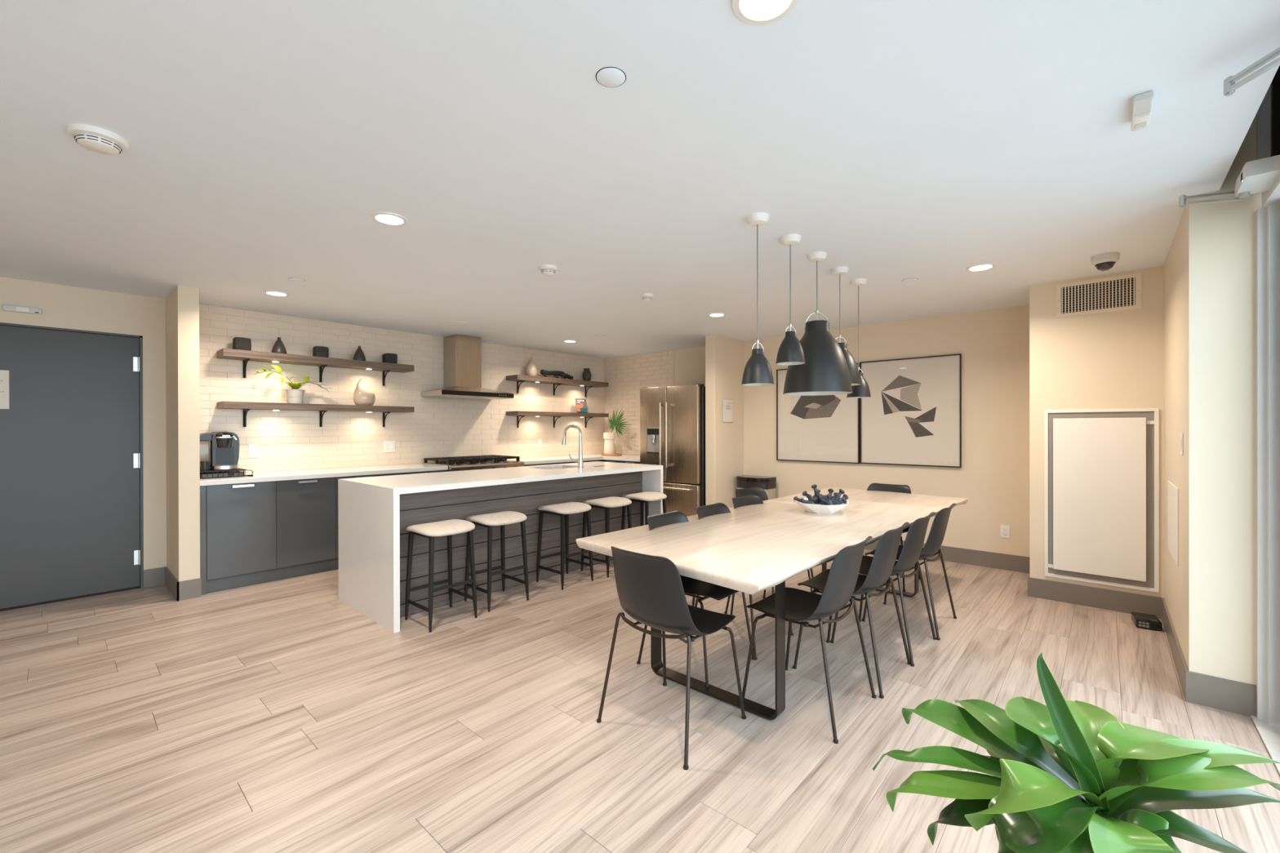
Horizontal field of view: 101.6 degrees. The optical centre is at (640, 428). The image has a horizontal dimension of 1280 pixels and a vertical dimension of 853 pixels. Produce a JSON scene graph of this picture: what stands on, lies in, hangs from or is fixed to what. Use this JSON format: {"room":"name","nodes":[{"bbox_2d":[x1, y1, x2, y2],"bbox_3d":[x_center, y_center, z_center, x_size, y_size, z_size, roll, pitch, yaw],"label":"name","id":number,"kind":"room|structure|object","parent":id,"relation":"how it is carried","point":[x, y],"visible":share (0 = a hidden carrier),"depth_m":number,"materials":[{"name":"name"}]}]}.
{"room":"common room","nodes":[
{"label":"common room","id":0,"kind":"room"},
{"bbox_2d":[165,284,199,582],"bbox_3d":[-3.812,0.110,4.339,0.669,2.462,0.128,0,0,42],"label":"wall","id":1,"kind":"structure","parent":0,"point":[182,304],"depth_m":4.13,"materials":[{"name":"beige paint"}]},
{"bbox_2d":[0,276,604,569],"bbox_3d":[-3.397,0.107,5.458,0.202,2.462,8.635,0,0,42],"label":"wall","id":2,"kind":"structure","parent":0,"point":[437,427],"depth_m":5.41,"materials":[{"name":"beige tile"}]},
{"bbox_2d":[2,304,41,314],"bbox_3d":[-4.626,-0.893,3.905,0.031,0.044,0.190,0,0,42],"label":"sensor","id":3,"kind":"object","parent":2,"relation":"attached to","point":[5,307],"visible":1,"depth_m":3.90,"materials":[{"name":"white plastic"}]},
{"bbox_2d":[0,322,143,610],"bbox_3d":[-4.592,0.280,4.019,0.170,2.126,1.096,0,0,42],"label":"door","id":4,"kind":"structure","parent":2,"relation":"in","point":[72,493],"depth_m":4.11,"materials":[{"name":"grey paint"}]},
{"bbox_2d":[0,369,8,408],"bbox_3d":[-4.769,-0.290,3.800,0.002,0.287,0.216,0,0,42],"label":"notice","id":5,"kind":"object","parent":4,"relation":"attached to","point":[4,375],"visible":1,"depth_m":3.86,"materials":[{"name":"white paper"}]},
{"bbox_2d":[143,566,201,601],"bbox_3d":[-4.848,1.271,3.166,0.681,0.148,3.275,0,0,42],"label":"baseboard","id":6,"kind":"structure","parent":2,"relation":"attached to","point":[190,588],"depth_m":4.18,"materials":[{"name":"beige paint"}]},
{"bbox_2d":[248,444,257,457],"bbox_3d":[-3.692,0.209,4.970,0.009,0.130,0.076,0,0,42],"label":"wall outlet","id":7,"kind":"object","parent":2,"relation":"attached to","point":[252,448],"visible":1,"depth_m":4.97,"materials":[{"name":"white plastic"}]},
{"bbox_2d":[217,348,413,386],"bbox_3d":[-3.210,-0.597,5.317,0.266,0.231,1.702,0,0,42],"label":"wall shelf","id":8,"kind":"object","parent":2,"relation":"attached to","point":[224,353],"visible":1,"depth_m":5.14,"materials":[{"name":"brown wood"}]},
{"bbox_2d":[232,337,251,351],"bbox_3d":[-3.668,-0.773,4.799,0.102,0.126,0.128,0,0,42],"label":"stone block","id":9,"kind":"object","parent":8,"relation":"on","point":[238,343],"visible":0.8,"depth_m":4.76,"materials":[{"name":"grey stone"}]},
{"bbox_2d":[271,337,286,353],"bbox_3d":[-3.475,-0.795,5.015,0.124,0.167,0.124,0,0,42],"label":"vase","id":10,"kind":"object","parent":8,"relation":"on","point":[278,347],"visible":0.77,"depth_m":4.98,"materials":[{"name":"grey ceramic"}]},
{"bbox_2d":[312,346,328,357],"bbox_3d":[-3.238,-0.772,5.282,0.099,0.119,0.124,0,0,42],"label":"stone block","id":11,"kind":"object","parent":8,"relation":"on","point":[317,351],"visible":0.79,"depth_m":5.24,"materials":[{"name":"grey stone"}]},
{"bbox_2d":[352,346,365,360],"bbox_3d":[-2.995,-0.797,5.555,0.124,0.167,0.124,0,0,42],"label":"vase","id":12,"kind":"object","parent":8,"relation":"on","point":[358,355],"visible":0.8,"depth_m":5.52,"materials":[{"name":"grey ceramic"}]},
{"bbox_2d":[382,353,397,363],"bbox_3d":[-2.784,-0.774,5.792,0.106,0.119,0.132,0,0,42],"label":"stone block","id":13,"kind":"object","parent":8,"relation":"on","point":[386,357],"visible":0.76,"depth_m":5.75,"materials":[{"name":"grey stone"}]},
{"bbox_2d":[217,401,414,426],"bbox_3d":[-3.209,-0.132,5.318,0.266,0.225,1.702,0,0,42],"label":"wall shelf","id":14,"kind":"object","parent":2,"relation":"attached to","point":[246,406],"visible":1,"depth_m":5.14,"materials":[{"name":"brown wood"}]},
{"bbox_2d":[253,364,331,403],"bbox_3d":[-3.393,-0.423,5.104,0.211,0.358,0.660,0,0,42],"label":"potted plant","id":15,"kind":"object","parent":14,"relation":"on","point":[294,395],"visible":0.98,"depth_m":5.06,"materials":[{"name":"green plant"}]},
{"bbox_2d":[352,377,375,405],"bbox_3d":[-2.962,-0.398,5.591,0.179,0.304,0.218,0,0,42],"label":"bottle vase","id":16,"kind":"object","parent":14,"relation":"on","point":[362,396],"visible":0.88,"depth_m":5.53,"materials":[{"name":"beige ceramic"}]},
{"bbox_2d":[383,440,395,452],"bbox_3d":[-2.847,0.200,5.919,0.010,0.130,0.125,0,0,42],"label":"wall outlet","id":17,"kind":"object","parent":2,"relation":"attached to","point":[388,446],"visible":1,"depth_m":5.92,"materials":[{"name":"white plastic"}]},
{"bbox_2d":[421,333,513,399],"bbox_3d":[-2.103,-0.752,6.381,0.506,0.750,0.957,0,0,42],"label":"range hood","id":18,"kind":"object","parent":2,"relation":"attached to","point":[462,354],"visible":1,"depth_m":6.31,"materials":[{"name":"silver metal"}]},
{"bbox_2d":[506,374,608,397],"bbox_3d":[-1.164,-0.606,7.616,0.266,0.227,1.697,0,0,42],"label":"wall shelf","id":19,"kind":"object","parent":2,"relation":"attached to","point":[518,378],"visible":1,"depth_m":7.42,"materials":[{"name":"brown wood"}]},
{"bbox_2d":[525,356,537,376],"bbox_3d":[-1.512,-0.856,7.220,0.152,0.276,0.152,0,0,42],"label":"vase","id":20,"kind":"object","parent":19,"relation":"on","point":[531,370],"visible":0.84,"depth_m":7.17,"materials":[{"name":"beige ceramic"}]},
{"bbox_2d":[540,369,573,379],"bbox_3d":[-1.211,-0.778,7.558,0.098,0.127,0.579,0,0,42],"label":"driftwood","id":21,"kind":"object","parent":19,"relation":"on","point":[544,373],"visible":0.94,"depth_m":7.52,"materials":[{"name":"black wood"}]},
{"bbox_2d":[582,368,591,381],"bbox_3d":[-0.824,-0.822,7.993,0.144,0.203,0.144,0,0,42],"label":"vase","id":22,"kind":"object","parent":19,"relation":"on","point":[586,375],"visible":0.81,"depth_m":7.94,"materials":[{"name":"ceramic"}]},
{"bbox_2d":[506,411,608,427],"bbox_3d":[-1.163,-0.127,7.617,0.266,0.221,1.697,0,0,42],"label":"wall shelf","id":23,"kind":"object","parent":2,"relation":"attached to","point":[522,414],"visible":1,"depth_m":7.41,"materials":[{"name":"brown wood"}]},
{"bbox_2d":[575,398,586,413],"bbox_3d":[-0.910,-0.353,7.984,0.037,0.227,0.218,0,0,42],"label":"magazine","id":24,"kind":"object","parent":23,"relation":"on","point":[580,403],"visible":0.9,"depth_m":7.98,"materials":[{"name":"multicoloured paper"}]},
{"bbox_2d":[0,0,1279,359],"bbox_3d":[-1.040,-1.205,3.265,6.705,0.160,8.700,0,0,42],"label":"ceiling","id":25,"kind":"structure","parent":0,"point":[929,141],"depth_m":2.09,"materials":[{"name":"paint"}]},
{"bbox_2d":[66,123,128,155],"bbox_3d":[-2.073,-1.093,1.996,0.164,0.054,0.164,0,0,42],"label":"smoke detector","id":26,"kind":"object","parent":25,"relation":"attached to","point":[92,138],"visible":1,"depth_m":1.96,"materials":[{"name":"white plastic"}]},
{"bbox_2d":[263,289,288,296],"bbox_3d":[-3.010,-1.117,4.313,0.176,0.012,0.176,0,0,42],"label":"recessed light","id":27,"kind":"object","parent":25,"relation":"in","point":[277,293],"visible":1,"depth_m":4.29,"materials":[{"name":"white plastic"}]},
{"bbox_2d":[371,211,407,225],"bbox_3d":[-1.340,-1.118,2.785,0.176,0.012,0.176,0,0,42],"label":"recessed light","id":28,"kind":"object","parent":25,"relation":"in","point":[384,217],"visible":1,"depth_m":2.77,"materials":[{"name":"white plastic"}]},
{"bbox_2d":[538,264,556,275],"bbox_3d":[-0.646,-1.100,3.637,0.124,0.054,0.124,0,0,42],"label":"smoke detector","id":29,"kind":"object","parent":25,"relation":"attached to","point":[546,269],"visible":1,"depth_m":3.60,"materials":[{"name":"white plastic"}]},
{"bbox_2d":[595,66,626,87],"bbox_3d":[-0.095,-1.122,1.668,0.098,0.004,0.098,0,0,42],"label":"sprinkler","id":30,"kind":"object","parent":25,"relation":"attached to","point":[609,77],"visible":1,"depth_m":1.66,"materials":[{"name":"paint"}]},
{"bbox_2d":[640,293,653,301],"bbox_3d":[0.054,-1.103,4.393,0.104,0.054,0.104,0,0,42],"label":"smoke detector","id":31,"kind":"object","parent":25,"relation":"attached to","point":[646,296],"visible":1,"depth_m":4.36,"materials":[{"name":"white plastic"}]},
{"bbox_2d":[741,212,773,386],"bbox_3d":[0.623,-0.682,2.780,0.170,0.892,0.170,0,0,42],"label":"pendant lamp","id":32,"kind":"object","parent":25,"relation":"hanging from","point":[757,371],"visible":1,"depth_m":2.74,"materials":[{"name":"black metal"}]},
{"bbox_2d":[731,0,798,24],"bbox_3d":[0.326,-1.119,1.359,0.176,0.012,0.176,0,0,42],"label":"recessed light","id":33,"kind":"object","parent":25,"relation":"in","point":[749,11],"visible":1,"depth_m":1.39,"materials":[{"name":"white plastic"}]},
{"bbox_2d":[775,233,805,365],"bbox_3d":[0.884,-0.757,3.083,0.170,0.744,0.170,0,0,42],"label":"pendant lamp","id":34,"kind":"object","parent":25,"relation":"hanging from","point":[790,351],"visible":1,"depth_m":3.04,"materials":[{"name":"black metal"}]},
{"bbox_2d":[782,251,852,395],"bbox_3d":[1.145,-0.679,3.387,0.428,0.902,0.428,0,0,42],"label":"pendant lamp","id":35,"kind":"object","parent":25,"relation":"hanging from","point":[825,371],"visible":0.96,"depth_m":3.25,"materials":[{"name":"black metal"}]},
{"bbox_2d":[831,266,861,386],"bbox_3d":[1.409,-0.721,3.692,0.275,0.822,0.275,0,0,42],"label":"pendant lamp","id":36,"kind":"object","parent":25,"relation":"hanging from","point":[841,270],"visible":0.48,"depth_m":3.63,"materials":[{"name":"black metal"}]},
{"bbox_2d":[846,278,871,398],"bbox_3d":[1.666,-0.686,3.990,0.172,0.892,0.172,0,0,42],"label":"pendant lamp","id":37,"kind":"object","parent":25,"relation":"hanging from","point":[862,390],"visible":0.66,"depth_m":3.94,"materials":[{"name":"black metal"}]},
{"bbox_2d":[965,262,995,271],"bbox_3d":[2.379,-1.127,3.651,0.176,0.012,0.176,0,0,42],"label":"recessed light","id":38,"kind":"object","parent":25,"relation":"in","point":[980,267],"visible":1,"depth_m":3.63,"materials":[{"name":"white plastic"}]},
{"bbox_2d":[1090,251,1119,271],"bbox_3d":[3.040,-1.085,3.415,0.144,0.098,0.144,0,0,42],"label":"security camera","id":39,"kind":"object","parent":25,"relation":"attached to","point":[1103,261],"visible":1,"depth_m":3.38,"materials":[{"name":"white plastic"}]},
{"bbox_2d":[1130,89,1153,131],"bbox_3d":[1.753,-1.107,1.827,0.052,0.042,0.206,0,0,42],"label":"detector","id":40,"kind":"object","parent":25,"relation":"attached to","point":[1141,104],"visible":1,"depth_m":1.80,"materials":[{"name":"white plastic"}]},
{"bbox_2d":[0,549,1279,852],"bbox_3d":[-0.999,1.396,3.238,6.800,0.120,8.700,0,0,42],"label":"floor","id":41,"kind":"structure","parent":0,"point":[277,716],"depth_m":2.39,"materials":[{"name":"wood"}]},
{"bbox_2d":[200,485,206,595],"bbox_3d":[-3.543,0.900,4.218,0.037,0.880,0.042,0,0,42],"label":"filler panel","id":42,"kind":"object","parent":41,"relation":"on","point":[202,488],"visible":0.71,"depth_m":4.21,"materials":[{"name":"grey laminate"}]},
{"bbox_2d":[205,480,276,593],"bbox_3d":[-3.580,0.900,4.601,0.663,0.880,0.477,0,0,42],"label":"base cabinet","id":43,"kind":"object","parent":41,"relation":"on","point":[242,537],"visible":0.95,"depth_m":4.39,"materials":[{"name":"grey laminate"}]},
{"bbox_2d":[200,453,639,485],"bbox_3d":[-1.781,0.431,6.075,1.395,0.040,5.166,0,0,42],"label":"countertop","id":44,"kind":"structure","parent":43,"relation":"on","point":[260,477],"depth_m":5.19,"materials":[{"name":"white stone"}]},
{"bbox_2d":[200,461,209,471],"bbox_3d":[-3.695,0.314,4.422,0.064,0.080,0.064,0,0,42],"label":"glass tumbler","id":45,"kind":"object","parent":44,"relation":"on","point":[204,465],"visible":0.98,"depth_m":4.40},
{"bbox_2d":[200,431,239,470],"bbox_3d":[-3.704,0.189,4.566,0.334,0.330,0.280,0,0,42],"label":"coffee maker","id":46,"kind":"object","parent":44,"relation":"on","point":[221,449],"visible":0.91,"depth_m":4.50,"materials":[{"name":"grey plastic"}]},
{"bbox_2d":[211,464,238,470],"bbox_3d":[-3.605,0.335,4.530,0.138,0.038,0.184,0,0,42],"label":"drip tray","id":47,"kind":"object","parent":46,"relation":"on","point":[214,467],"depth_m":4.48,"materials":[{"name":"silver metal"}]},
{"bbox_2d":[200,467,253,479],"bbox_3d":[-3.661,0.386,4.572,0.376,0.065,0.366,0,0,42],"label":"pod drawer","id":48,"kind":"object","parent":44,"relation":"on","point":[211,473],"visible":0.74,"depth_m":4.46,"materials":[{"name":"black metal"}]},
{"bbox_2d":[600,453,622,455],"bbox_3d":[-0.448,0.392,7.978,0.370,0.026,0.266,0,0,42],"label":"serving tray","id":49,"kind":"object","parent":44,"relation":"on","point":[602,454],"visible":0.88,"depth_m":7.85,"materials":[{"name":"orange wood"}]},
{"bbox_2d":[603,432,615,453],"bbox_3d":[-0.478,0.225,8.005,0.187,0.335,0.187,0,0,42],"label":"ribbed vase","id":50,"kind":"object","parent":49,"relation":"on","point":[609,443],"visible":0.95,"depth_m":7.93,"materials":[{"name":"white ceramic"}]},
{"bbox_2d":[608,408,628,435],"bbox_3d":[-0.341,-0.085,7.894,0.409,0.462,0.093,0,0,42],"label":"fan palm leaf","id":51,"kind":"object","parent":50,"relation":"in","point":[616,423],"visible":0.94,"depth_m":7.88,"materials":[{"name":"green plant"}]},
{"bbox_2d":[275,477,336,580],"bbox_3d":[-3.263,0.898,4.957,0.663,0.880,0.476,0,0,42],"label":"base cabinet","id":52,"kind":"object","parent":41,"relation":"on","point":[306,508],"visible":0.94,"depth_m":4.74,"materials":[{"name":"grey laminate"}]},
{"bbox_2d":[335,473,387,569],"bbox_3d":[-2.946,0.897,5.313,0.663,0.880,0.477,0,0,42],"label":"base cabinet","id":53,"kind":"object","parent":41,"relation":"on","point":[386,474],"visible":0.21,"depth_m":4.95,"materials":[{"name":"grey laminate"}]},
{"bbox_2d":[386,470,447,475],"bbox_3d":[-2.575,0.895,5.729,0.663,0.880,0.639,0,0,42],"label":"base cabinet","id":54,"kind":"object","parent":41,"relation":"on","point":[436,471],"visible":0.12,"depth_m":5.51,"materials":[{"name":"grey laminate"}]},
{"bbox_2d":[404,519,476,632],"bbox_3d":[-1.403,0.999,3.666,0.376,0.676,0.396,0,0,41],"label":"bar stool","id":55,"kind":"object","parent":41,"relation":"on","point":[430,531],"visible":1,"depth_m":3.64,"materials":[{"name":"beige fabric"}]},
{"bbox_2d":[422,454,524,471],"bbox_3d":[-1.998,0.829,6.297,0.700,0.968,0.964,0,0,42],"label":"gas range","id":56,"kind":"object","parent":41,"relation":"on","point":[493,461],"visible":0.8,"depth_m":6.12,"materials":[{"name":"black metal"}]},
{"bbox_2d":[422,459,515,469],"bbox_3d":[-2.026,0.426,6.319,0.630,0.050,0.964,0,0,42],"label":"cooktop","id":57,"kind":"object","parent":56,"relation":"in","point":[488,461],"depth_m":6.10,"materials":[{"name":"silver metal"}]},
{"bbox_2d":[464,511,528,612],"bbox_3d":[-1.117,0.997,4.046,0.376,0.676,0.396,0,0,43],"label":"bar stool","id":58,"kind":"object","parent":41,"relation":"on","point":[504,517],"visible":0.98,"depth_m":4.01,"materials":[{"name":"beige fabric"}]},
{"bbox_2d":[337,461,662,633],"bbox_3d":[-1.067,0.860,4.788,1.010,0.948,2.786,0,0,42],"label":"kitchen island","id":59,"kind":"object","parent":41,"relation":"on","point":[375,513],"visible":0.89,"depth_m":4.05,"materials":[{"name":"white stone"}]},
{"bbox_2d":[561,424,583,468],"bbox_3d":[-0.690,0.173,5.228,0.309,0.427,0.071,0,0,42],"label":"kitchen faucet","id":60,"kind":"object","parent":59,"relation":"on","point":[580,460],"visible":1,"depth_m":5.14,"materials":[{"name":"silver metal"}]},
{"bbox_2d":[536,502,593,590],"bbox_3d":[-0.662,0.996,4.556,0.376,0.676,0.396,0,0,42],"label":"bar stool","id":61,"kind":"object","parent":41,"relation":"on","point":[563,509],"visible":0.98,"depth_m":4.53,"materials":[{"name":"beige fabric"}]},
{"bbox_2d":[581,496,631,577],"bbox_3d":[-0.315,0.994,4.910,0.376,0.676,0.396,0,0,40],"label":"bar stool","id":62,"kind":"object","parent":41,"relation":"on","point":[606,503],"visible":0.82,"depth_m":4.81,"materials":[{"name":"beige fabric"}]},
{"bbox_2d":[604,459,639,463],"bbox_3d":[-0.048,0.886,7.543,0.756,0.880,0.667,0,0,42],"label":"base cabinet","id":63,"kind":"object","parent":41,"relation":"on","point":[605,460],"visible":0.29,"depth_m":7.32,"materials":[{"name":"grey laminate"}]},
{"bbox_2d":[621,491,666,529],"bbox_3d":[0.038,0.993,5.306,0.376,0.676,0.396,0,0,39],"label":"bar stool","id":64,"kind":"object","parent":41,"relation":"on","point":[646,497],"visible":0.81,"depth_m":5.22,"materials":[{"name":"beige fabric"}]},
{"bbox_2d":[596,546,746,770],"bbox_3d":[0.141,0.925,2.380,0.514,0.821,0.510,0,0,42],"label":"dining chair","id":65,"kind":"object","parent":41,"relation":"on","point":[650,588],"visible":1,"depth_m":2.22,"materials":[{"name":"black plastic"}]},
{"bbox_2d":[640,383,705,516],"bbox_3d":[0.568,0.388,6.871,0.954,1.876,0.822,0,0,42],"label":"refrigerator","id":66,"kind":"object","parent":41,"relation":"on","point":[673,418],"visible":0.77,"depth_m":6.53,"materials":[{"name":"grey metal"}]},
{"bbox_2d":[636,511,755,687],"bbox_3d":[0.317,0.924,3.001,0.510,0.821,0.514,0,0,42],"label":"dining chair","id":67,"kind":"object","parent":41,"relation":"on","point":[691,587],"visible":0.41,"depth_m":2.96,"materials":[{"name":"black plastic"}]},
{"bbox_2d":[689,502,793,660],"bbox_3d":[0.639,0.922,3.351,0.510,0.821,0.514,0,0,42],"label":"dining chair","id":68,"kind":"object","parent":41,"relation":"on","point":[704,511],"visible":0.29,"depth_m":3.47,"materials":[{"name":"black plastic"}]},
{"bbox_2d":[736,475,776,499],"bbox_3d":[1.382,0.958,6.402,0.443,0.735,0.335,0,0,42],"label":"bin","id":69,"kind":"object","parent":41,"relation":"on","point":[768,484],"visible":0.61,"depth_m":6.30,"materials":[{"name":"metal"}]},
{"bbox_2d":[724,494,816,613],"bbox_3d":[0.945,0.921,3.769,0.514,0.821,0.510,0,0,-44],"label":"dining chair","id":70,"kind":"object","parent":41,"relation":"on","point":[741,501],"visible":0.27,"depth_m":3.93,"materials":[{"name":"black plastic"}]},
{"bbox_2d":[575,486,968,719],"bbox_3d":[1.183,0.955,3.539,1.250,0.752,3.365,0,0,42],"label":"dining table","id":71,"kind":"object","parent":41,"relation":"on","point":[753,548],"visible":0.71,"depth_m":2.77,"materials":[{"name":"beige wood"}]},
{"bbox_2d":[794,497,848,514],"bbox_3d":[1.254,0.543,3.640,0.365,0.072,0.374,0,0,22],"label":"bowl","id":72,"kind":"object","parent":71,"relation":"on","point":[815,508],"visible":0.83,"depth_m":3.52,"materials":[{"name":"white ceramic"}]},
{"bbox_2d":[812,493,831,502],"bbox_3d":[1.250,0.475,3.603,0.139,0.069,0.054,0,0,42],"label":"seed pod","id":73,"kind":"object","parent":72,"relation":"in","point":[828,495],"visible":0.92,"depth_m":3.58,"materials":[{"name":"grey plant"}]},
{"bbox_2d":[813,491,834,505],"bbox_3d":[1.269,0.496,3.591,0.142,0.132,0.050,0,0,22],"label":"seed pod","id":74,"kind":"object","parent":72,"relation":"in","point":[826,501],"visible":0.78,"depth_m":3.58,"materials":[{"name":"grey plant"}]},
{"bbox_2d":[840,493,848,500],"bbox_3d":[1.399,0.505,3.646,0.149,0.087,0.054,0,0,-32],"label":"seed pod","id":75,"kind":"object","parent":72,"relation":"in","point":[846,496],"visible":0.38,"depth_m":3.67,"materials":[{"name":"grey plant"}]},
{"bbox_2d":[830,488,844,500],"bbox_3d":[1.361,0.476,3.613,0.094,0.119,0.047,0,0,9],"label":"seed pod","id":76,"kind":"object","parent":75,"relation":"on","point":[837,495],"visible":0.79,"depth_m":3.60,"materials":[{"name":"grey plant"}]},
{"bbox_2d":[735,487,812,594],"bbox_3d":[1.058,0.920,4.287,0.514,0.821,0.510,0,0,-36],"label":"dining chair","id":77,"kind":"object","parent":41,"relation":"on","point":[758,491],"visible":0.22,"depth_m":4.49,"materials":[{"name":"black plastic"}]},
{"bbox_2d":[742,536,876,743],"bbox_3d":[0.827,0.923,2.550,0.510,0.821,0.514,0,0,42],"label":"dining chair","id":78,"kind":"object","parent":41,"relation":"on","point":[800,605],"visible":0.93,"depth_m":2.42,"materials":[{"name":"black plastic"}]},
{"bbox_2d":[792,522,910,698],"bbox_3d":[1.191,0.922,2.917,0.510,0.821,0.514,0,0,42],"label":"dining chair","id":79,"kind":"object","parent":41,"relation":"on","point":[882,563],"visible":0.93,"depth_m":2.74,"materials":[{"name":"black plastic"}]},
{"bbox_2d":[830,511,936,666],"bbox_3d":[1.526,0.920,3.261,0.510,0.821,0.514,0,0,42],"label":"dining chair","id":80,"kind":"object","parent":41,"relation":"on","point":[913,545],"visible":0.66,"depth_m":3.06,"materials":[{"name":"black plastic"}]},
{"bbox_2d":[866,483,919,591],"bbox_3d":[2.127,0.917,4.592,0.514,0.821,0.510,0,0,41],"label":"dining chair","id":81,"kind":"object","parent":41,"relation":"on","point":[873,486],"visible":0.27,"depth_m":4.73,"materials":[{"name":"black plastic"}]},
{"bbox_2d":[862,503,956,639],"bbox_3d":[1.874,0.919,3.621,0.510,0.821,0.514,0,0,42],"label":"dining chair","id":82,"kind":"object","parent":41,"relation":"on","point":[937,532],"visible":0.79,"depth_m":3.41,"materials":[{"name":"black plastic"}]},
{"bbox_2d":[872,652,1279,852],"bbox_3d":[1.037,0.897,1.155,0.930,0.878,0.573,0,0,3],"label":"plant","id":83,"kind":"object","parent":41,"relation":"on","point":[1112,785],"visible":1,"depth_m":1.09,"materials":[{"name":"green plant"}]},
{"bbox_2d":[1131,611,1161,631],"bbox_3d":[3.400,1.296,3.510,0.124,0.060,0.172,0,0,35],"label":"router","id":84,"kind":"object","parent":41,"relation":"on","point":[1148,621],"visible":1,"depth_m":3.46,"materials":[{"name":"black plastic"}]},
{"bbox_2d":[705,333,743,507],"bbox_3d":[1.063,0.095,6.555,0.142,2.462,0.664,0,0,42],"label":"wall","id":85,"kind":"structure","parent":0,"point":[724,356],"depth_m":6.40,"materials":[{"name":"beige paint"}]},
{"bbox_2d":[723,398,733,422],"bbox_3d":[1.083,-0.224,6.464,0.009,0.290,0.216,0,0,42],"label":"notice","id":86,"kind":"object","parent":85,"relation":"attached to","point":[727,403],"visible":1,"depth_m":6.46,"materials":[{"name":"paper"}]},
{"bbox_2d":[604,304,1029,556],"bbox_3d":[2.045,0.093,6.258,7.267,2.462,0.203,0,0,42],"label":"wall","id":87,"kind":"structure","parent":0,"point":[993,344],"depth_m":5.23,"materials":[{"name":"beige paint"}]},
{"bbox_2d":[776,363,859,463],"bbox_3d":[2.049,-0.171,6.099,0.990,1.115,0.031,0,0,42],"label":"framed picture","id":88,"kind":"object","parent":87,"relation":"attached to","point":[819,428],"visible":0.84,"depth_m":6.10,"materials":[{"name":"paper"}]},
{"bbox_2d":[859,353,961,467],"bbox_3d":[2.787,-0.177,5.443,0.965,1.118,0.031,0,0,42],"label":"framed picture","id":89,"kind":"object","parent":87,"relation":"attached to","point":[912,415],"visible":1,"depth_m":5.41,"materials":[{"name":"paper"}]},
{"bbox_2d":[864,539,1029,573],"bbox_3d":[2.469,1.250,5.745,3.035,0.148,0.012,0,0,42],"label":"baseboard","id":90,"kind":"structure","parent":87,"relation":"attached to","point":[958,555],"depth_m":5.01,"materials":[{"name":"grey wood"}]},
{"bbox_2d":[1000,524,1009,538],"bbox_3d":[3.421,0.966,4.898,0.074,0.122,0.009,0,0,42],"label":"wall outlet","id":91,"kind":"object","parent":87,"relation":"attached to","point":[1004,529],"visible":1,"depth_m":4.90,"materials":[{"name":"white plastic"}]},
{"bbox_2d":[1029,265,1164,597],"bbox_3d":[3.627,0.094,4.181,0.752,2.462,0.801,0,0,42],"label":"wall","id":92,"kind":"structure","parent":0,"point":[1109,360],"depth_m":3.89,"materials":[{"name":"beige paint"}]},
{"bbox_2d":[1056,272,1141,317],"bbox_3d":[3.374,-0.981,3.858,0.474,0.254,0.012,0,0,42],"label":"air vent","id":93,"kind":"object","parent":92,"relation":"in","point":[1122,292],"visible":1,"depth_m":3.85,"materials":[{"name":"beige metal"}]},
{"bbox_2d":[1044,408,1159,592],"bbox_3d":[3.376,0.501,3.847,0.636,1.290,0.034,0,0,42],"label":"access panel","id":94,"kind":"object","parent":92,"relation":"attached to","point":[1101,466],"visible":1,"depth_m":3.83,"materials":[{"name":"white plastic"}]},
{"bbox_2d":[1164,115,1262,685],"bbox_3d":[3.540,-0.174,3.281,0.315,3.000,2.260,0,0,42],"label":"wall","id":95,"kind":"structure","parent":0,"point":[1210,269],"depth_m":2.49,"materials":[{"name":"beige paint"}]},
{"bbox_2d":[1027,574,1256,716],"bbox_3d":[3.270,1.252,3.553,0.685,0.148,2.467,0,0,14],"label":"baseboard","id":96,"kind":"structure","parent":95,"relation":"attached to","point":[1211,691],"depth_m":3.24,"materials":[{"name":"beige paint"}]},
{"bbox_2d":[1167,480,1178,565],"bbox_3d":[3.185,0.547,3.124,0.008,0.430,0.600,0,0,42],"label":"cover","id":97,"kind":"object","parent":95,"relation":"attached to","point":[1172,491],"visible":1,"depth_m":3.06,"materials":[{"name":"white plastic"}]},
{"bbox_2d":[1180,432,1183,455],"bbox_3d":[2.851,0.079,2.751,0.008,0.118,0.075,0,0,42],"label":"light switch","id":98,"kind":"object","parent":95,"relation":"attached to","point":[1181,433],"visible":1,"depth_m":2.72,"materials":[{"name":"white plastic"}]},
{"bbox_2d":[1250,715,1279,776],"bbox_3d":[0.857,1.359,0.021,0.250,0.058,6.163,0,0,42],"label":"trim","id":99,"kind":"structure","parent":95,"relation":"attached to","point":[1269,735],"depth_m":2.23,"materials":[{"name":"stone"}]},
{"bbox_2d":[1255,65,1279,727],"bbox_3d":[0.823,-0.162,0.053,0.122,3.000,6.175,0,0,42],"label":"window","id":100,"kind":"structure","parent":95,"relation":"in","point":[1268,115],"depth_m":2.34,"materials":[{"name":"grey metal"}]},
{"bbox_2d":[1178,191,1266,207],"bbox_3d":[2.647,-1.047,2.333,0.345,0.070,0.045,0,0,27],"label":"door closer","id":101,"kind":"object","parent":100,"relation":"attached to","point":[1182,198],"depth_m":2.37,"materials":[{"name":"metal"}]},
{"bbox_2d":[1223,46,1279,96],"bbox_3d":[1.810,-1.051,1.360,0.048,0.054,0.505,0,0,2],"label":"door closer","id":102,"kind":"object","parent":100,"relation":"attached to","point":[1229,85],"depth_m":1.54,"materials":[{"name":"metal"}]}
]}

